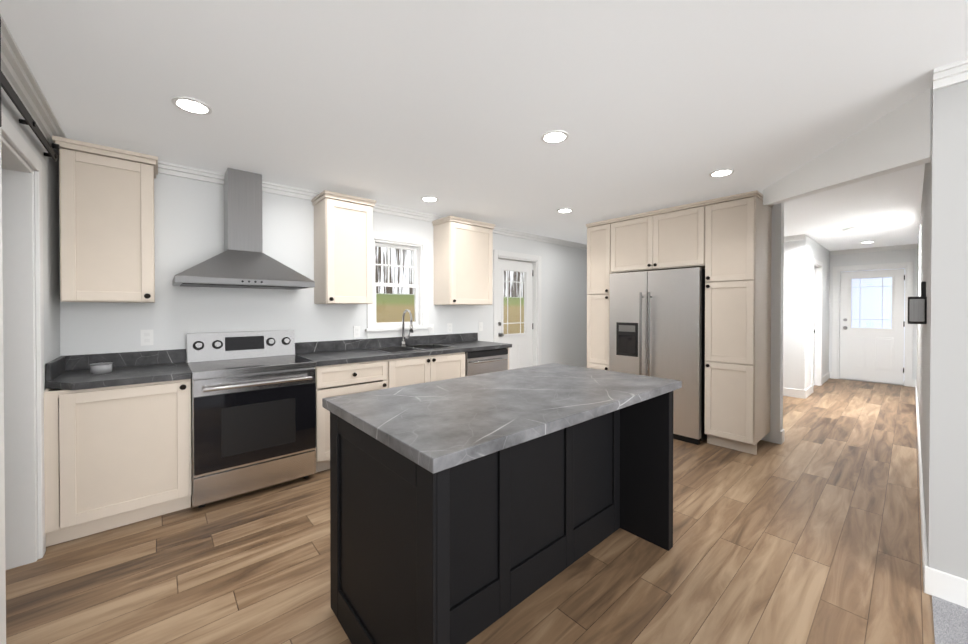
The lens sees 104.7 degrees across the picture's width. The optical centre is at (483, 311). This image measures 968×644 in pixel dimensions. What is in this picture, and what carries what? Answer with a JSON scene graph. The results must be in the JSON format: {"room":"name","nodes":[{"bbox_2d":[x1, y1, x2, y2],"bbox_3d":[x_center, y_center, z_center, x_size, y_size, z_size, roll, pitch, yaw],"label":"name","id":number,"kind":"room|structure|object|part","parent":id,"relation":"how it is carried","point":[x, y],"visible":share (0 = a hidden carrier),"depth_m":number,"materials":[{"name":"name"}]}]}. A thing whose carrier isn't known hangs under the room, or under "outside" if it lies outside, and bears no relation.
{"room":"kitchen","nodes":[
{"label":"kitchen","id":0,"kind":"room"},
{"bbox_2d":[1,67,59,559],"bbox_3d":[-1.457,0.119,0.823,0.140,2.410,4.230,0,1,-41],"label":"wall","id":1,"kind":"structure","parent":0,"point":[51,251],"depth_m":2.08,"materials":[{"name":"white paint"}]},
{"bbox_2d":[1,111,45,569],"bbox_3d":[-2.128,0.255,1.606,0.158,2.125,1.000,0,1,-41],"label":"door frame","id":2,"kind":"structure","parent":1,"relation":"attached to","point":[23,321],"depth_m":1.92,"materials":[{"name":"white wood"}]},
{"bbox_2d":[0,17,59,643],"bbox_3d":[-1.729,0.169,1.323,0.105,2.272,2.340,0,1,-41],"label":"barn door","id":3,"kind":"structure","parent":1,"relation":"in","point":[2,570],"depth_m":1.23,"materials":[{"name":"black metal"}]},
{"bbox_3d":[-1.742,-0.904,1.302,0.069,0.071,2.340,0,1,-41],"label":"barn door rail","id":4,"kind":"part","parent":3,"relation":"part of","materials":[{"name":"black metal"}]},
{"bbox_2d":[0,14,66,154],"bbox_3d":[-1.363,-1.049,0.856,0.058,0.074,4.170,0,1,-41],"label":"crown molding","id":5,"kind":"structure","parent":1,"relation":"attached to","point":[17,71],"depth_m":1.73,"materials":[{"name":"white wood"}]},
{"bbox_2d":[59,173,586,367],"bbox_3d":[0.399,0.084,5.342,12.800,2.410,0.140,0,1,-41],"label":"wall","id":6,"kind":"structure","parent":0,"point":[189,222],"depth_m":3.25,"materials":[{"name":"white paint"}]},
{"bbox_2d":[52,135,157,302],"bbox_3d":[-2.475,-0.547,2.482,0.469,0.975,0.376,0,1,-41],"label":"upper cabinet","id":7,"kind":"object","parent":6,"relation":"attached to","point":[107,231],"visible":0.94,"depth_m":2.36,"materials":[{"name":"beige wood"}]},
{"bbox_2d":[141,330,152,345],"bbox_3d":[-2.472,0.193,2.739,0.070,0.115,0.008,0,1,-41],"label":"electrical outlet plate","id":8,"kind":"object","parent":6,"relation":"attached to","point":[146,337],"depth_m":2.74,"materials":[{"name":"white plastic"}]},
{"bbox_2d":[172,168,314,289],"bbox_3d":[-1.867,-0.645,2.930,0.880,0.912,0.502,0,1,-41],"label":"range hood","id":9,"kind":"object","parent":6,"relation":"attached to","point":[242,260],"visible":0.98,"depth_m":2.90,"materials":[{"name":"silver metal"}]},
{"bbox_2d":[311,190,375,303],"bbox_3d":[-1.309,-0.555,3.500,0.474,0.975,0.376,0,1,-41],"label":"upper cabinet","id":10,"kind":"object","parent":6,"relation":"attached to","point":[343,248],"visible":1,"depth_m":3.37,"materials":[{"name":"beige wood"}]},
{"bbox_2d":[353,326,359,337],"bbox_3d":[-1.285,0.211,3.775,0.070,0.115,0.008,0,1,-41],"label":"electrical outlet plate","id":11,"kind":"object","parent":6,"relation":"attached to","point":[356,329],"depth_m":3.77,"materials":[{"name":"white plastic"}]},
{"bbox_2d":[158,161,586,249],"bbox_3d":[0.106,-1.080,4.946,7.650,0.074,0.058,0,1,-41],"label":"crown molding","id":12,"kind":"structure","parent":6,"relation":"attached to","point":[166,168],"depth_m":3.41,"materials":[{"name":"white wood"}]},
{"bbox_2d":[375,243,417,325],"bbox_3d":[-0.981,-0.287,4.145,0.548,0.888,0.055,0,1,-41],"label":"kitchen window","id":13,"kind":"structure","parent":6,"relation":"in","point":[414,285],"depth_m":4.16,"materials":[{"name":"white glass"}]},
{"bbox_2d":[365,232,431,338],"bbox_3d":[-0.960,-0.273,4.121,0.780,1.110,0.190,0,1,-41],"label":"window frame","id":14,"kind":"structure","parent":6,"relation":"attached to","point":[422,245],"depth_m":4.18,"materials":[{"name":"white wood"}]},
{"bbox_2d":[429,324,433,333],"bbox_3d":[-0.613,0.207,4.358,0.070,0.115,0.011,0,1,-41],"label":"electrical outlet plate","id":15,"kind":"object","parent":6,"relation":"attached to","point":[431,331],"depth_m":4.36,"materials":[{"name":"white plastic"}]},
{"bbox_2d":[447,323,451,332],"bbox_3d":[-0.414,0.205,4.534,0.070,0.115,0.008,0,1,-41],"label":"electrical outlet plate","id":16,"kind":"object","parent":6,"relation":"attached to","point":[449,325],"depth_m":4.53,"materials":[{"name":"white plastic"}]},
{"bbox_2d":[432,215,494,304],"bbox_3d":[-0.232,-0.562,4.440,0.674,0.975,0.376,0,1,-41],"label":"upper cabinet","id":17,"kind":"object","parent":6,"relation":"attached to","point":[463,261],"visible":1,"depth_m":4.28,"materials":[{"name":"beige wood"}]},
{"bbox_2d":[479,322,482,330],"bbox_3d":[-0.040,0.203,4.858,0.070,0.115,0.011,0,1,-41],"label":"electrical outlet plate","id":18,"kind":"object","parent":6,"relation":"attached to","point":[480,323],"depth_m":4.86,"materials":[{"name":"white plastic"}]},
{"bbox_2d":[498,259,532,369],"bbox_3d":[0.458,0.276,5.372,0.778,2.000,0.117,0,1,-41],"label":"kitchen door","id":19,"kind":"structure","parent":6,"relation":"in","point":[521,352],"depth_m":5.44,"materials":[{"name":"white wood"}]},
{"bbox_2d":[493,250,540,365],"bbox_3d":[0.451,0.231,5.375,0.970,2.115,0.158,0,1,-41],"label":"door frame","id":20,"kind":"structure","parent":6,"relation":"attached to","point":[497,254],"depth_m":5.58,"materials":[{"name":"white wood"}]},
{"bbox_2d":[6,378,934,643],"bbox_3d":[2.569,1.333,2.865,12.800,0.050,7.000,0,1,-41],"label":"floor","id":21,"kind":"structure","parent":0,"point":[807,530],"depth_m":1.92,"materials":[{"name":"brown wood"}]},
{"bbox_2d":[44,379,191,546],"bbox_3d":[-2.343,0.874,2.448,0.638,0.874,0.617,0,1,-41],"label":"base cabinet","id":22,"kind":"object","parent":21,"relation":"on","point":[116,456],"depth_m":2.20,"materials":[{"name":"beige wood"}]},
{"bbox_2d":[46,333,511,389],"bbox_3d":[-1.232,0.358,3.402,3.581,0.141,0.638,0,1,-41],"label":"countertop","id":23,"kind":"structure","parent":22,"relation":"on","point":[69,372],"depth_m":2.77,"materials":[{"name":"stone"}]},
{"bbox_2d":[90,362,112,373],"bbox_3d":[-2.466,0.367,2.406,0.104,0.060,0.104,0,1,-41],"label":"dish","id":24,"kind":"object","parent":23,"relation":"on","point":[100,368],"visible":1,"depth_m":2.37,"materials":[{"name":"ceramic"}]},
{"bbox_2d":[401,309,412,345],"bbox_3d":[-0.794,0.179,3.977,0.108,0.398,0.216,0,1,-41],"label":"faucet","id":25,"kind":"object","parent":23,"relation":"on","point":[411,326],"visible":1,"depth_m":4.00,"materials":[{"name":"silver metal"}]},
{"bbox_2d":[369,344,457,353],"bbox_3d":[-0.726,0.477,3.859,0.782,0.197,0.472,0,1,-41],"label":"sink","id":26,"kind":"object","parent":23,"relation":"in","point":[401,349],"visible":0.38,"depth_m":3.93,"materials":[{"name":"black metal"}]},
{"bbox_2d":[187,330,315,507],"bbox_3d":[-1.776,0.740,2.866,0.760,1.135,0.716,0,1,-41],"label":"range","id":27,"kind":"object","parent":21,"relation":"on","point":[253,410],"visible":0.96,"depth_m":2.67,"materials":[{"name":"silver metal"}]},
{"bbox_2d":[314,365,327,471],"bbox_3d":[-1.814,0.870,2.910,0.909,0.874,0.617,0,1,-41],"label":"base cabinet","id":28,"kind":"object","parent":21,"relation":"on","point":[321,449],"depth_m":2.96,"materials":[{"name":"beige wood"}]},
{"bbox_2d":[328,359,395,468],"bbox_3d":[-1.265,0.867,3.389,0.688,0.874,0.617,0,1,-41],"label":"base cabinet","id":29,"kind":"object","parent":21,"relation":"on","point":[349,378],"depth_m":3.17,"materials":[{"name":"beige wood"}]},
{"bbox_2d":[396,352,464,386],"bbox_3d":[-0.751,0.863,3.837,0.960,0.874,0.617,0,1,-41],"label":"base cabinet","id":30,"kind":"object","parent":21,"relation":"on","point":[421,369],"depth_m":3.62,"materials":[{"name":"beige wood"}]},
{"bbox_2d":[465,348,507,375],"bbox_3d":[-0.137,0.861,4.332,0.600,0.870,0.666,0,1,-41],"label":"dishwasher","id":31,"kind":"object","parent":21,"relation":"on","point":[485,361],"visible":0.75,"depth_m":4.08,"materials":[{"name":"silver metal"}]},
{"bbox_2d":[330,391,672,643],"bbox_3d":[0.185,0.871,1.867,1.584,0.889,0.825,0,1,-41],"label":"kitchen island","id":32,"kind":"object","parent":21,"relation":"on","point":[465,509],"depth_m":1.58,"materials":[{"name":"wood"}]},
{"bbox_2d":[322,363,681,474],"bbox_3d":[0.187,0.406,1.861,1.630,0.040,0.890,0,1,-41],"label":"island countertop","id":33,"kind":"structure","parent":32,"relation":"on","point":[439,426],"depth_m":1.52,"materials":[{"name":"grey stone"}]},
{"bbox_2d":[586,219,609,370],"bbox_3d":[1.592,0.111,4.683,0.591,2.364,0.320,0,1,-41],"label":"tall cabinet","id":34,"kind":"object","parent":21,"relation":"on","point":[598,233],"depth_m":4.49,"materials":[{"name":"beige wood"}]},
{"bbox_2d":[609,267,706,444],"bbox_3d":[1.976,0.435,4.146,0.703,1.725,0.950,0,1,-41],"label":"refrigerator","id":35,"kind":"object","parent":21,"relation":"on","point":[656,323],"visible":0.62,"depth_m":3.82,"materials":[{"name":"silver metal"}]},
{"bbox_2d":[702,190,772,454],"bbox_3d":[2.487,0.119,3.656,0.591,2.364,0.405,0,1,-41],"label":"tall cabinet","id":36,"kind":"object","parent":21,"relation":"on","point":[724,243],"depth_m":3.47,"materials":[{"name":"beige wood"}]},
{"bbox_2d":[0,0,967,250],"bbox_3d":[1.709,-1.134,3.755,13.100,0.050,4.700,0,1,-41],"label":"ceiling","id":37,"kind":"structure","parent":0,"point":[458,108],"depth_m":1.87,"materials":[{"name":"white paint"}]},
{"bbox_2d":[171,96,211,114],"bbox_3d":[-1.551,-1.091,1.986,0.169,0.009,0.169,0,0,10],"label":"recessed light","id":38,"kind":"object","parent":37,"relation":"in","point":[191,105],"depth_m":1.97,"materials":[{"name":"white plastic"}]},
{"bbox_2d":[421,196,437,201],"bbox_3d":[-0.535,-1.104,3.681,0.169,0.009,0.169,0,1,43],"label":"recessed light","id":39,"kind":"object","parent":37,"relation":"in","point":[426,198],"depth_m":3.68,"materials":[{"name":"white plastic"}]},
{"bbox_2d":[541,130,567,143],"bbox_3d":[0.444,-1.093,2.346,0.169,0.009,0.169,0,0,10],"label":"recessed light","id":40,"kind":"object","parent":37,"relation":"in","point":[554,136],"depth_m":2.33,"materials":[{"name":"white plastic"}]},
{"bbox_2d":[557,208,572,212],"bbox_3d":[0.890,-1.107,4.116,0.169,0.009,0.169,0,0,10],"label":"recessed light","id":41,"kind":"object","parent":37,"relation":"in","point":[564,210],"depth_m":4.09,"materials":[{"name":"white plastic"}]},
{"bbox_2d":[709,169,733,176],"bbox_3d":[1.890,-1.098,2.970,0.169,0.009,0.169,0,1,40],"label":"recessed light","id":42,"kind":"object","parent":37,"relation":"in","point":[722,172],"depth_m":2.95,"materials":[{"name":"white plastic"}]},
{"bbox_2d":[842,227,855,231],"bbox_3d":[4.914,-1.101,5.025,0.128,0.034,0.128,0,1,40],"label":"recessed light","id":43,"kind":"object","parent":37,"relation":"in","point":[848,228],"depth_m":4.99,"materials":[{"name":"white plastic"}]},
{"bbox_2d":[761,202,783,443],"bbox_3d":[2.336,0.091,4.378,0.120,2.410,1.840,0,1,-41],"label":"wall","id":44,"kind":"structure","parent":0,"point":[777,307],"depth_m":3.66,"materials":[{"name":"white paint"}]},
{"bbox_2d":[610,202,701,273],"bbox_3d":[2.026,-0.757,4.179,0.591,0.620,1.000,0,1,-41],"label":"upper cabinet","id":45,"kind":"object","parent":44,"relation":"attached to","point":[667,238],"depth_m":3.95,"materials":[{"name":"beige wood"}]},
{"bbox_2d":[780,429,783,442],"bbox_3d":[2.389,1.233,4.424,0.017,0.125,1.854,0,1,-41],"label":"baseboard","id":46,"kind":"structure","parent":44,"relation":"attached to","point":[782,431],"depth_m":3.66,"materials":[{"name":"white wood"}]},
{"bbox_2d":[783,235,806,389],"bbox_3d":[3.889,0.074,6.529,0.120,2.410,2.660,0,1,-41],"label":"wall","id":47,"kind":"structure","parent":0,"point":[799,255],"depth_m":5.57,"materials":[{"name":"white paint"}]},
{"bbox_2d":[783,387,806,398],"bbox_3d":[3.854,1.217,6.478,0.017,0.125,2.644,0,1,-41],"label":"baseboard","id":48,"kind":"structure","parent":47,"relation":"attached to","point":[790,392],"depth_m":5.56,"materials":[{"name":"white wood"}]},
{"bbox_2d":[784,234,805,241],"bbox_3d":[3.842,-1.092,6.439,0.058,0.074,2.600,0,1,-41],"label":"crown molding","id":49,"kind":"structure","parent":47,"relation":"attached to","point":[795,237],"depth_m":5.54,"materials":[{"name":"white wood"}]},
{"bbox_2d":[807,236,830,387],"bbox_3d":[5.703,0.075,6.419,2.470,2.410,0.130,0,1,-41],"label":"wall","id":50,"kind":"structure","parent":0,"point":[815,250],"depth_m":6.60,"materials":[{"name":"white paint"}]},
{"bbox_2d":[806,385,811,396],"bbox_3d":[4.934,1.223,5.675,0.500,0.125,0.014,0,1,-41],"label":"baseboard","id":51,"kind":"structure","parent":50,"relation":"attached to","point":[809,390],"depth_m":5.68,"materials":[{"name":"white wood"}]},
{"bbox_2d":[813,268,815,385],"bbox_3d":[5.446,0.270,6.176,0.752,2.000,0.120,0,1,-41],"label":"hall door","id":52,"kind":"structure","parent":50,"relation":"in","point":[814,325],"depth_m":6.34,"materials":[{"name":"white wood"}]},
{"bbox_2d":[811,258,822,392],"bbox_3d":[5.438,0.224,6.185,0.950,2.115,0.138,0,1,-41],"label":"door frame","id":53,"kind":"structure","parent":50,"relation":"attached to","point":[819,265],"depth_m":6.40,"materials":[{"name":"white wood"}]},
{"bbox_2d":[822,372,831,383],"bbox_3d":[6.208,1.215,6.770,0.980,0.125,0.040,0,1,-41],"label":"baseboard","id":54,"kind":"structure","parent":50,"relation":"attached to","point":[829,375],"depth_m":6.81,"materials":[{"name":"white wood"}]},
{"bbox_2d":[763,88,931,204],"bbox_3d":[2.413,-0.930,2.607,0.100,0.339,1.620,0,0,13],"label":"header beam","id":55,"kind":"structure","parent":0,"point":[897,139],"depth_m":2.19,"materials":[{"name":"white paint"}]},
{"bbox_2d":[831,248,917,379],"bbox_3d":[7.018,0.073,6.684,0.140,2.410,1.200,0,1,-41],"label":"wall","id":56,"kind":"structure","parent":0,"point":[905,255],"depth_m":6.55,"materials":[{"name":"white paint"}]},
{"bbox_2d":[839,378,903,385],"bbox_3d":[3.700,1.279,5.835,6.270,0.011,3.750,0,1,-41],"label":"sill","id":57,"kind":"structure","parent":56,"relation":"attached to","point":[872,381],"depth_m":6.69,"materials":[{"name":"silver metal"}]},
{"bbox_2d":[840,269,904,384],"bbox_3d":[6.965,0.266,6.722,0.117,2.000,0.808,0,1,-41],"label":"door","id":58,"kind":"structure","parent":56,"relation":"in","point":[873,354],"depth_m":6.71,"materials":[{"name":"white wood"}]},
{"bbox_2d":[832,262,913,386],"bbox_3d":[6.969,0.220,6.728,0.158,2.115,1.000,0,1,-41],"label":"door frame","id":59,"kind":"structure","parent":56,"relation":"attached to","point":[908,330],"depth_m":6.62,"materials":[{"name":"white wood"}]},
{"bbox_2d":[829,244,917,254],"bbox_3d":[6.901,-1.094,6.659,0.058,0.074,1.090,0,1,-41],"label":"crown molding","id":60,"kind":"structure","parent":56,"relation":"attached to","point":[909,246],"depth_m":6.62,"materials":[{"name":"white wood"}]},
{"bbox_2d":[917,81,967,578],"bbox_3d":[4.717,0.094,3.960,6.910,2.410,0.120,0,1,-41],"label":"wall","id":61,"kind":"structure","parent":0,"point":[942,363],"depth_m":1.70,"materials":[{"name":"grey paint"}]},
{"bbox_2d":[908,282,926,323],"bbox_3d":[2.699,-0.056,2.328,0.295,0.265,0.074,0,1,-41],"label":"thermostat","id":62,"kind":"object","parent":61,"relation":"attached to","point":[917,310],"visible":0.98,"depth_m":2.24,"materials":[{"name":"black plastic"}]},
{"bbox_2d":[913,380,931,594],"bbox_3d":[4.662,1.236,4.021,6.924,0.125,0.030,0,1,-41],"label":"baseboard","id":63,"kind":"structure","parent":61,"relation":"attached to","point":[927,571],"depth_m":2.15,"materials":[{"name":"white wood"}]},
{"bbox_2d":[932,595,967,643],"bbox_3d":[1.876,1.357,-0.546,3.310,0.054,3.170,0,1,-41],"label":"floor carpet","id":64,"kind":"object","parent":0,"point":[950,619],"visible":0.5,"depth_m":1.58,"materials":[{"name":"grey carpet"}]},
{"bbox_2d":[965,257,967,579],"bbox_3d":[3.204,0.121,0.530,0.120,2.410,3.060,0,1,-41],"label":"wall","id":65,"kind":"structure","parent":0,"point":[966,258],"depth_m":1.66,"materials":[{"name":"grey paint"}]},
{"bbox_2d":[933,59,967,90],"bbox_3d":[3.098,-1.046,0.508,0.058,0.074,3.180,0,1,-41],"label":"crown molding","id":66,"kind":"structure","parent":65,"relation":"attached to","point":[954,73],"depth_m":1.67,"materials":[{"name":"white wood"}]},
{"bbox_2d":[935,569,967,607],"bbox_3d":[3.124,1.263,0.529,0.014,0.125,3.150,0,1,-41],"label":"baseboard","id":67,"kind":"structure","parent":65,"relation":"attached to","point":[945,586],"depth_m":1.68,"materials":[{"name":"white wood"}]},
{"label":"outside","id":68,"kind":"structure","parent":0,"visible":0},
{"bbox_2d":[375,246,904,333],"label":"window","id":69,"kind":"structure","parent":68,"point":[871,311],"depth_m":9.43,"materials":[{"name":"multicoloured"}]}
]}

